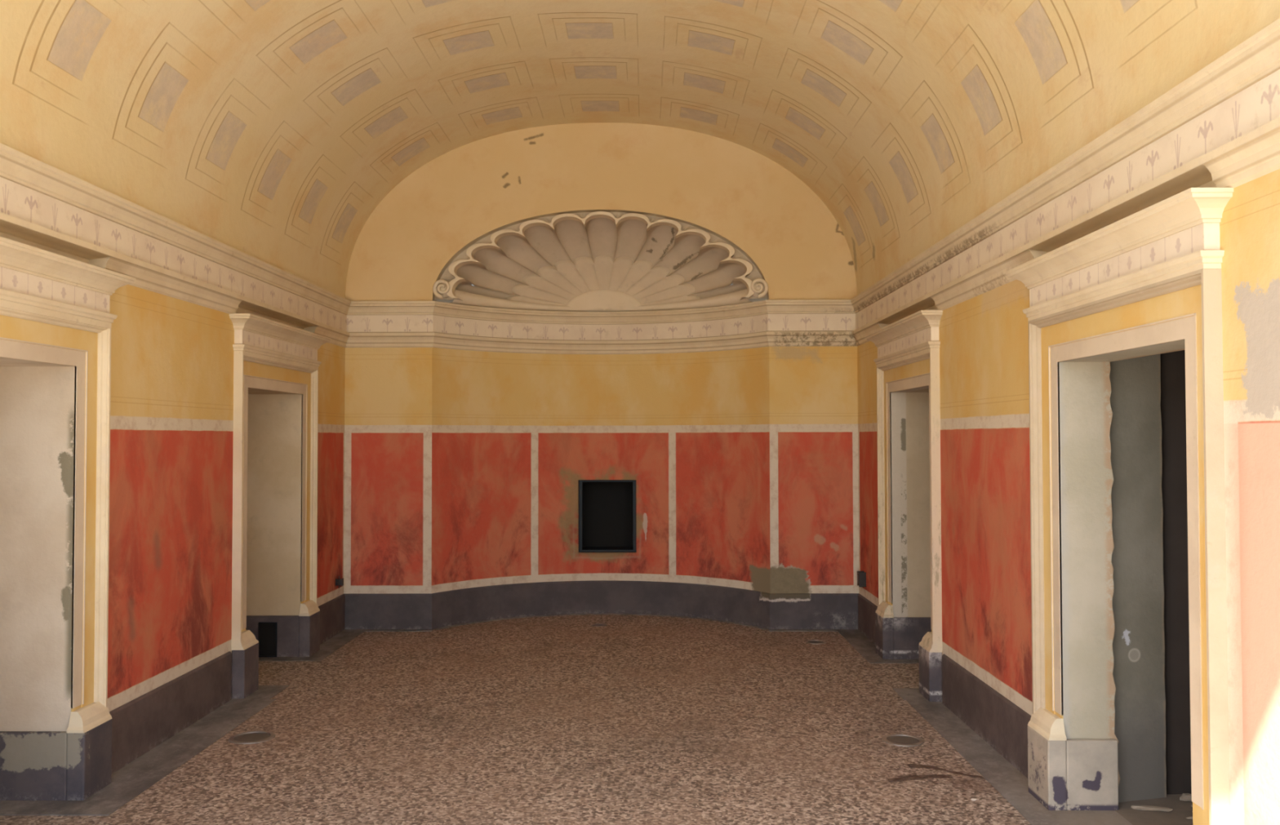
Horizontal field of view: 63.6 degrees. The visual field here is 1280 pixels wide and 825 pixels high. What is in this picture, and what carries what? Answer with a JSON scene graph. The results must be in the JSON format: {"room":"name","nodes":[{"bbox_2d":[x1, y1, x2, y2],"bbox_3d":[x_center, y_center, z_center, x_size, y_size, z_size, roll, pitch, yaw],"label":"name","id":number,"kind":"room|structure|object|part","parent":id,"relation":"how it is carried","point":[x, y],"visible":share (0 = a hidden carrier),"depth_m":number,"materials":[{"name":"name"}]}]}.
{"room":"historic interior","nodes":[
{"label":"historic interior","id":0,"kind":"room"},
{"bbox_2d":[106,284,345,711],"bbox_3d":[-2.528,0.546,5.014,0.001,2.363,7.302,0,-1,1],"label":"wall","id":1,"kind":"structure","parent":0,"point":[171,395],"depth_m":5.62,"materials":[{"name":"paint"}]},
{"bbox_2d":[0,236,135,800],"bbox_3d":[-2.834,0.521,4.089,0.854,2.368,1.611,0,-1,1],"label":"door frame","id":2,"kind":"structure","parent":1,"relation":"in","point":[56,321],"depth_m":4.61,"materials":[{"name":"paint"}]},
{"bbox_3d":[-2.512,0.470,4.087,0.056,1.789,1.463,0,-1,1],"label":"moulding","id":3,"kind":"part","parent":2,"relation":"part of","materials":[{"name":"beige paint"}]},
{"bbox_3d":[-2.505,-0.450,4.109,0.079,0.055,1.499,0,-1,1],"label":"architrave","id":4,"kind":"part","parent":2,"relation":"part of","materials":[{"name":"beige paint"}]},
{"bbox_3d":[-2.477,-0.615,4.113,0.135,0.096,1.611,0,-1,1],"label":"cornice","id":5,"kind":"part","parent":2,"relation":"part of","materials":[{"name":"beige paint"}]},
{"bbox_3d":[-2.491,1.377,4.679,0.079,0.085,0.237,0,-1,1],"label":"moulding","id":6,"kind":"part","parent":2,"relation":"part of","materials":[{"name":"beige paint"}]},
{"bbox_2d":[0,142,351,347],"bbox_3d":[-2.525,-0.834,5.077,0.130,0.405,7.362,0,-1,1],"label":"trim","id":7,"kind":"structure","parent":1,"relation":"attached to","point":[45,206],"depth_m":5.23,"materials":[{"name":"paint"}]},
{"bbox_3d":[-2.526,-0.695,5.044,0.128,0.126,7.302,0,-1,1],"label":"bed moulding","id":8,"kind":"part","parent":7,"relation":"part of","materials":[{"name":"paint"}]},
{"bbox_2d":[109,594,345,773],"bbox_3d":[-2.517,1.580,5.089,0.014,0.299,7.102,0,-1,1],"label":"baseboard","id":9,"kind":"structure","parent":1,"relation":"attached to","point":[146,722],"depth_m":5.58,"materials":[{"name":"paint"}]},
{"bbox_2d":[229,313,331,698],"bbox_3d":[-2.795,0.594,7.088,0.854,2.368,1.591,0,-1,1],"label":"door frame","id":10,"kind":"structure","parent":1,"relation":"in","point":[274,551],"depth_m":7.59,"materials":[{"name":"paint"}]},
{"bbox_3d":[-2.468,1.420,6.460,0.079,0.085,0.237,0,-1,1],"label":"moulding","id":11,"kind":"part","parent":10,"relation":"part of","materials":[{"name":"beige paint"}]},
{"bbox_2d":[257,622,277,657],"bbox_3d":[-2.719,1.659,7.542,0.134,0.252,0.010,0,-1,1],"label":"air vent","id":12,"kind":"object","parent":10,"relation":"attached to","point":[267,632],"visible":0.97,"depth_m":7.54,"materials":[{"name":"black metal"}]},
{"bbox_3d":[-2.473,0.543,7.086,0.056,1.789,1.443,0,-1,1],"label":"moulding","id":13,"kind":"part","parent":10,"relation":"part of","materials":[{"name":"beige paint"}]},
{"bbox_3d":[-2.465,-0.377,7.108,0.079,0.055,1.479,0,-1,1],"label":"architrave","id":14,"kind":"part","parent":10,"relation":"part of","materials":[{"name":"beige paint"}]},
{"bbox_3d":[-2.438,-0.542,7.112,0.135,0.096,1.591,0,-1,1],"label":"cornice","id":15,"kind":"part","parent":10,"relation":"part of","materials":[{"name":"beige paint"}]},
{"bbox_3d":[-2.452,1.449,7.668,0.079,0.085,0.237,0,-1,1],"label":"moulding","id":16,"kind":"part","parent":10,"relation":"part of","materials":[{"name":"beige paint"}]},
{"bbox_2d":[335,576,343,588],"bbox_3d":[-2.454,1.385,8.433,0.055,0.100,0.080,0,-1,1],"label":"wall box","id":17,"kind":"object","parent":1,"relation":"attached to","point":[339,581],"visible":1,"depth_m":8.42,"materials":[{"name":"grey plastic"}]},
{"bbox_2d":[0,614,1031,824],"bbox_3d":[0.058,1.836,5.582,8.400,0.200,9.150,0,-1,1],"label":"floor","id":18,"kind":"structure","parent":0,"point":[560,720],"depth_m":5.38,"materials":[{"name":"stone"}]},
{"bbox_2d":[228,730,275,744],"bbox_3d":[-2.073,1.736,5.520,0.236,0.006,0.236,0,-1,1],"label":"floor plate","id":19,"kind":"object","parent":18,"relation":"on","point":[258,736],"visible":1,"depth_m":5.51,"materials":[{"name":"grey metal"}]},
{"bbox_2d":[0,613,1132,824],"bbox_3d":[-0.358,1.740,5.380,5.770,0.024,8.035,0,-1,1],"label":"trim","id":20,"kind":"structure","parent":18,"relation":"on","point":[141,774],"depth_m":5.23,"materials":[{"name":"stone"}]},
{"bbox_2d":[591,623,607,626],"bbox_3d":[-0.351,1.813,8.802,0.140,0.006,0.140,0,-1,1],"label":"floor plate","id":21,"kind":"object","parent":18,"relation":"on","point":[593,624],"visible":1,"depth_m":8.79,"materials":[{"name":"grey metal"}]},
{"bbox_2d":[805,640,826,644],"bbox_3d":[1.372,1.791,8.056,0.160,0.006,0.160,0,-1,1],"label":"floor plate","id":22,"kind":"object","parent":18,"relation":"on","point":[810,642],"visible":1,"depth_m":8.05,"materials":[{"name":"grey metal"}]},
{"bbox_2d":[881,733,924,746],"bbox_3d":[1.387,1.728,5.446,0.216,0.006,0.216,0,-1,1],"label":"floor plate","id":23,"kind":"object","parent":18,"relation":"on","point":[896,740],"visible":1,"depth_m":5.44,"materials":[{"name":"grey metal"}]},
{"bbox_2d":[345,122,857,301],"bbox_3d":[-0.332,-1.708,8.785,4.463,1.555,0.170,0,-1,1],"label":"wall","id":24,"kind":"structure","parent":0,"point":[731,192],"depth_m":8.70,"materials":[{"name":"paint"}]},
{"bbox_2d":[432,211,768,311],"bbox_3d":[-0.330,-1.319,9.116,3.028,0.779,0.955,0,-1,1],"label":"scallop shell","id":25,"kind":"object","parent":24,"relation":"attached to","point":[596,261],"visible":0.99,"depth_m":9.19,"materials":[{"name":"grey paint"}]},
{"bbox_2d":[345,299,857,354],"bbox_3d":[-0.328,-0.742,9.063,4.422,0.403,0.913,0,-1,1],"label":"trim","id":26,"kind":"structure","parent":24,"relation":"attached to","point":[767,322],"depth_m":8.97,"materials":[{"name":"paint"}]},
{"bbox_3d":[-0.328,-0.879,9.066,4.422,0.130,0.913,0,-1,1],"label":"cornice","id":27,"kind":"part","parent":26,"relation":"part of","materials":[{"name":"paint"}]},
{"bbox_3d":[-0.327,-0.603,9.037,4.303,0.124,0.839,0,-1,1],"label":"bed moulding","id":28,"kind":"part","parent":26,"relation":"part of","materials":[{"name":"paint"}]},
{"bbox_2d":[343,346,858,594],"bbox_3d":[-0.328,0.630,8.643,4.303,2.363,0.001,0,-1,1],"label":"wall","id":29,"kind":"structure","parent":0,"point":[814,482],"depth_m":8.65,"materials":[{"name":"paint"}]},
{"bbox_2d":[431,346,770,593],"bbox_3d":[-0.326,0.639,9.034,2.830,2.363,0.783,0,-1,1],"label":"wall niche","id":30,"kind":"object","parent":29,"relation":"in","point":[514,436],"visible":1,"depth_m":9.22,"materials":[{"name":"paint"}]},
{"bbox_2d":[578,480,636,552],"bbox_3d":[-0.294,0.949,9.628,0.525,0.657,0.480,0,-1,1],"label":"wall recess","id":31,"kind":"structure","parent":30,"relation":"attached to","point":[606,508],"depth_m":9.87,"materials":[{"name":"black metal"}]},
{"bbox_2d":[344,581,858,629],"bbox_3d":[-0.323,1.671,9.002,4.303,0.299,0.797,0,-1,1],"label":"baseboard","id":32,"kind":"structure","parent":29,"relation":"attached to","point":[744,606],"depth_m":8.93,"materials":[{"name":"paint"}]},
{"bbox_2d":[0,0,1279,298],"bbox_3d":[-0.345,-1.904,5.052,4.838,1.734,7.302,0,-1,1],"label":"ceiling","id":33,"kind":"structure","parent":0,"point":[272,131],"depth_m":6.08,"materials":[{"name":"paint"}]},
{"bbox_2d":[857,168,1279,824],"bbox_3d":[1.823,0.536,4.972,0.071,2.363,7.302,0,-1,1],"label":"wall","id":34,"kind":"structure","parent":0,"point":[984,338],"depth_m":4.90,"materials":[{"name":"paint"}]},
{"bbox_2d":[857,571,866,586],"bbox_3d":[1.800,1.351,8.373,0.066,0.117,0.087,0,-1,1],"label":"wall box","id":35,"kind":"object","parent":34,"relation":"attached to","point":[861,575],"visible":1,"depth_m":8.34,"materials":[{"name":"grey plastic"}]},
{"bbox_2d":[864,310,942,702],"bbox_3d":[2.117,0.582,6.968,0.863,2.368,1.576,0,-1,1],"label":"door frame","id":36,"kind":"structure","parent":34,"relation":"in","point":[908,612],"depth_m":7.46,"materials":[{"name":"paint"}]},
{"bbox_3d":[1.786,1.438,7.547,0.080,0.085,0.237,0,-1,1],"label":"moulding","id":37,"kind":"part","parent":36,"relation":"part of","materials":[{"name":"beige paint"}]},
{"bbox_3d":[1.756,-0.553,6.999,0.130,0.096,1.577,0,-1,0],"label":"cornice","id":38,"kind":"part","parent":36,"relation":"part of","materials":[{"name":"beige paint"}]},
{"bbox_3d":[1.784,-0.388,6.995,0.074,0.055,1.465,0,-1,0],"label":"architrave","id":39,"kind":"part","parent":36,"relation":"part of","materials":[{"name":"beige paint"}]},
{"bbox_3d":[1.795,0.532,6.972,0.056,1.789,1.428,0,-1,0],"label":"moulding","id":40,"kind":"part","parent":36,"relation":"part of","materials":[{"name":"beige paint"}]},
{"bbox_3d":[1.786,1.409,6.354,0.080,0.085,0.237,0,-1,1],"label":"moulding","id":41,"kind":"part","parent":36,"relation":"part of","materials":[{"name":"beige paint"}]},
{"bbox_2d":[857,593,1031,779],"bbox_3d":[1.818,1.570,5.047,0.014,0.299,7.102,0,-1,0],"label":"baseboard","id":42,"kind":"structure","parent":34,"relation":"attached to","point":[1002,724],"depth_m":5.46,"materials":[{"name":"paint"}]},
{"bbox_2d":[850,17,1279,346],"bbox_3d":[1.815,-0.844,5.035,0.130,0.405,7.362,0,-1,0],"label":"trim","id":43,"kind":"structure","parent":34,"relation":"attached to","point":[1219,126],"depth_m":3.86,"materials":[{"name":"paint"}]},
{"bbox_3d":[1.811,-0.705,5.002,0.163,0.126,7.302,0,-1,1],"label":"bed moulding","id":44,"kind":"part","parent":43,"relation":"part of","materials":[{"name":"paint"}]},
{"bbox_2d":[1005,187,1233,824],"bbox_3d":[1.880,0.493,3.944,0.389,2.400,1.611,0,-1,1],"label":"door frame","id":45,"kind":"structure","parent":34,"relation":"in","point":[1147,282],"depth_m":4.34,"materials":[{"name":"paint"}]},
{"bbox_3d":[1.786,1.365,4.537,0.080,0.085,0.237,0,-1,1],"label":"moulding","id":46,"kind":"part","parent":45,"relation":"part of","materials":[{"name":"beige paint"}]},
{"bbox_3d":[1.756,-0.627,3.972,0.130,0.096,1.612,0,-1,0],"label":"cornice","id":47,"kind":"part","parent":45,"relation":"part of","materials":[{"name":"beige paint"}]},
{"bbox_3d":[1.784,-0.461,3.968,0.074,0.055,1.500,0,-1,0],"label":"architrave","id":48,"kind":"part","parent":45,"relation":"part of","materials":[{"name":"beige paint"}]},
{"bbox_2d":[1115,794,1192,824],"bbox_3d":[2.829,1.680,3.715,1.622,0.001,1.765,0,-1,1],"label":"floor","id":49,"kind":"structure","parent":0,"point":[1182,810],"depth_m":4.38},
{"bbox_2d":[1130,805,1173,812],"bbox_3d":[2.184,1.691,4.405,0.166,0.012,0.049,-1,-1,16],"label":"fragment","id":50,"kind":"object","parent":49,"relation":"on","point":[1147,808],"visible":1,"depth_m":4.40,"materials":[{"name":"beige stone"}]},
{"bbox_2d":[1179,793,1191,801],"bbox_3d":[2.410,1.687,4.524,0.103,0.024,0.053,0,-1,-11],"label":"fragment","id":51,"kind":"object","parent":49,"relation":"on","point":[1185,797],"visible":0.62,"depth_m":4.51,"materials":[{"name":"beige stone"}]},
{"bbox_2d":[1160,350,1191,795],"bbox_3d":[2.832,0.486,3.744,1.612,2.400,1.765,0,-1,1],"label":"wall","id":52,"kind":"structure","parent":0,"point":[1173,402],"depth_m":4.63,"materials":[{"name":"brown paint"}]},
{"bbox_2d":[1109,354,1166,802],"bbox_3d":[2.188,0.507,4.558,0.335,2.400,0.035,0,-1,-21],"label":"door","id":53,"kind":"structure","parent":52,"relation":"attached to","point":[1135,428],"depth_m":4.55,"materials":[{"name":"paint"}]}
]}

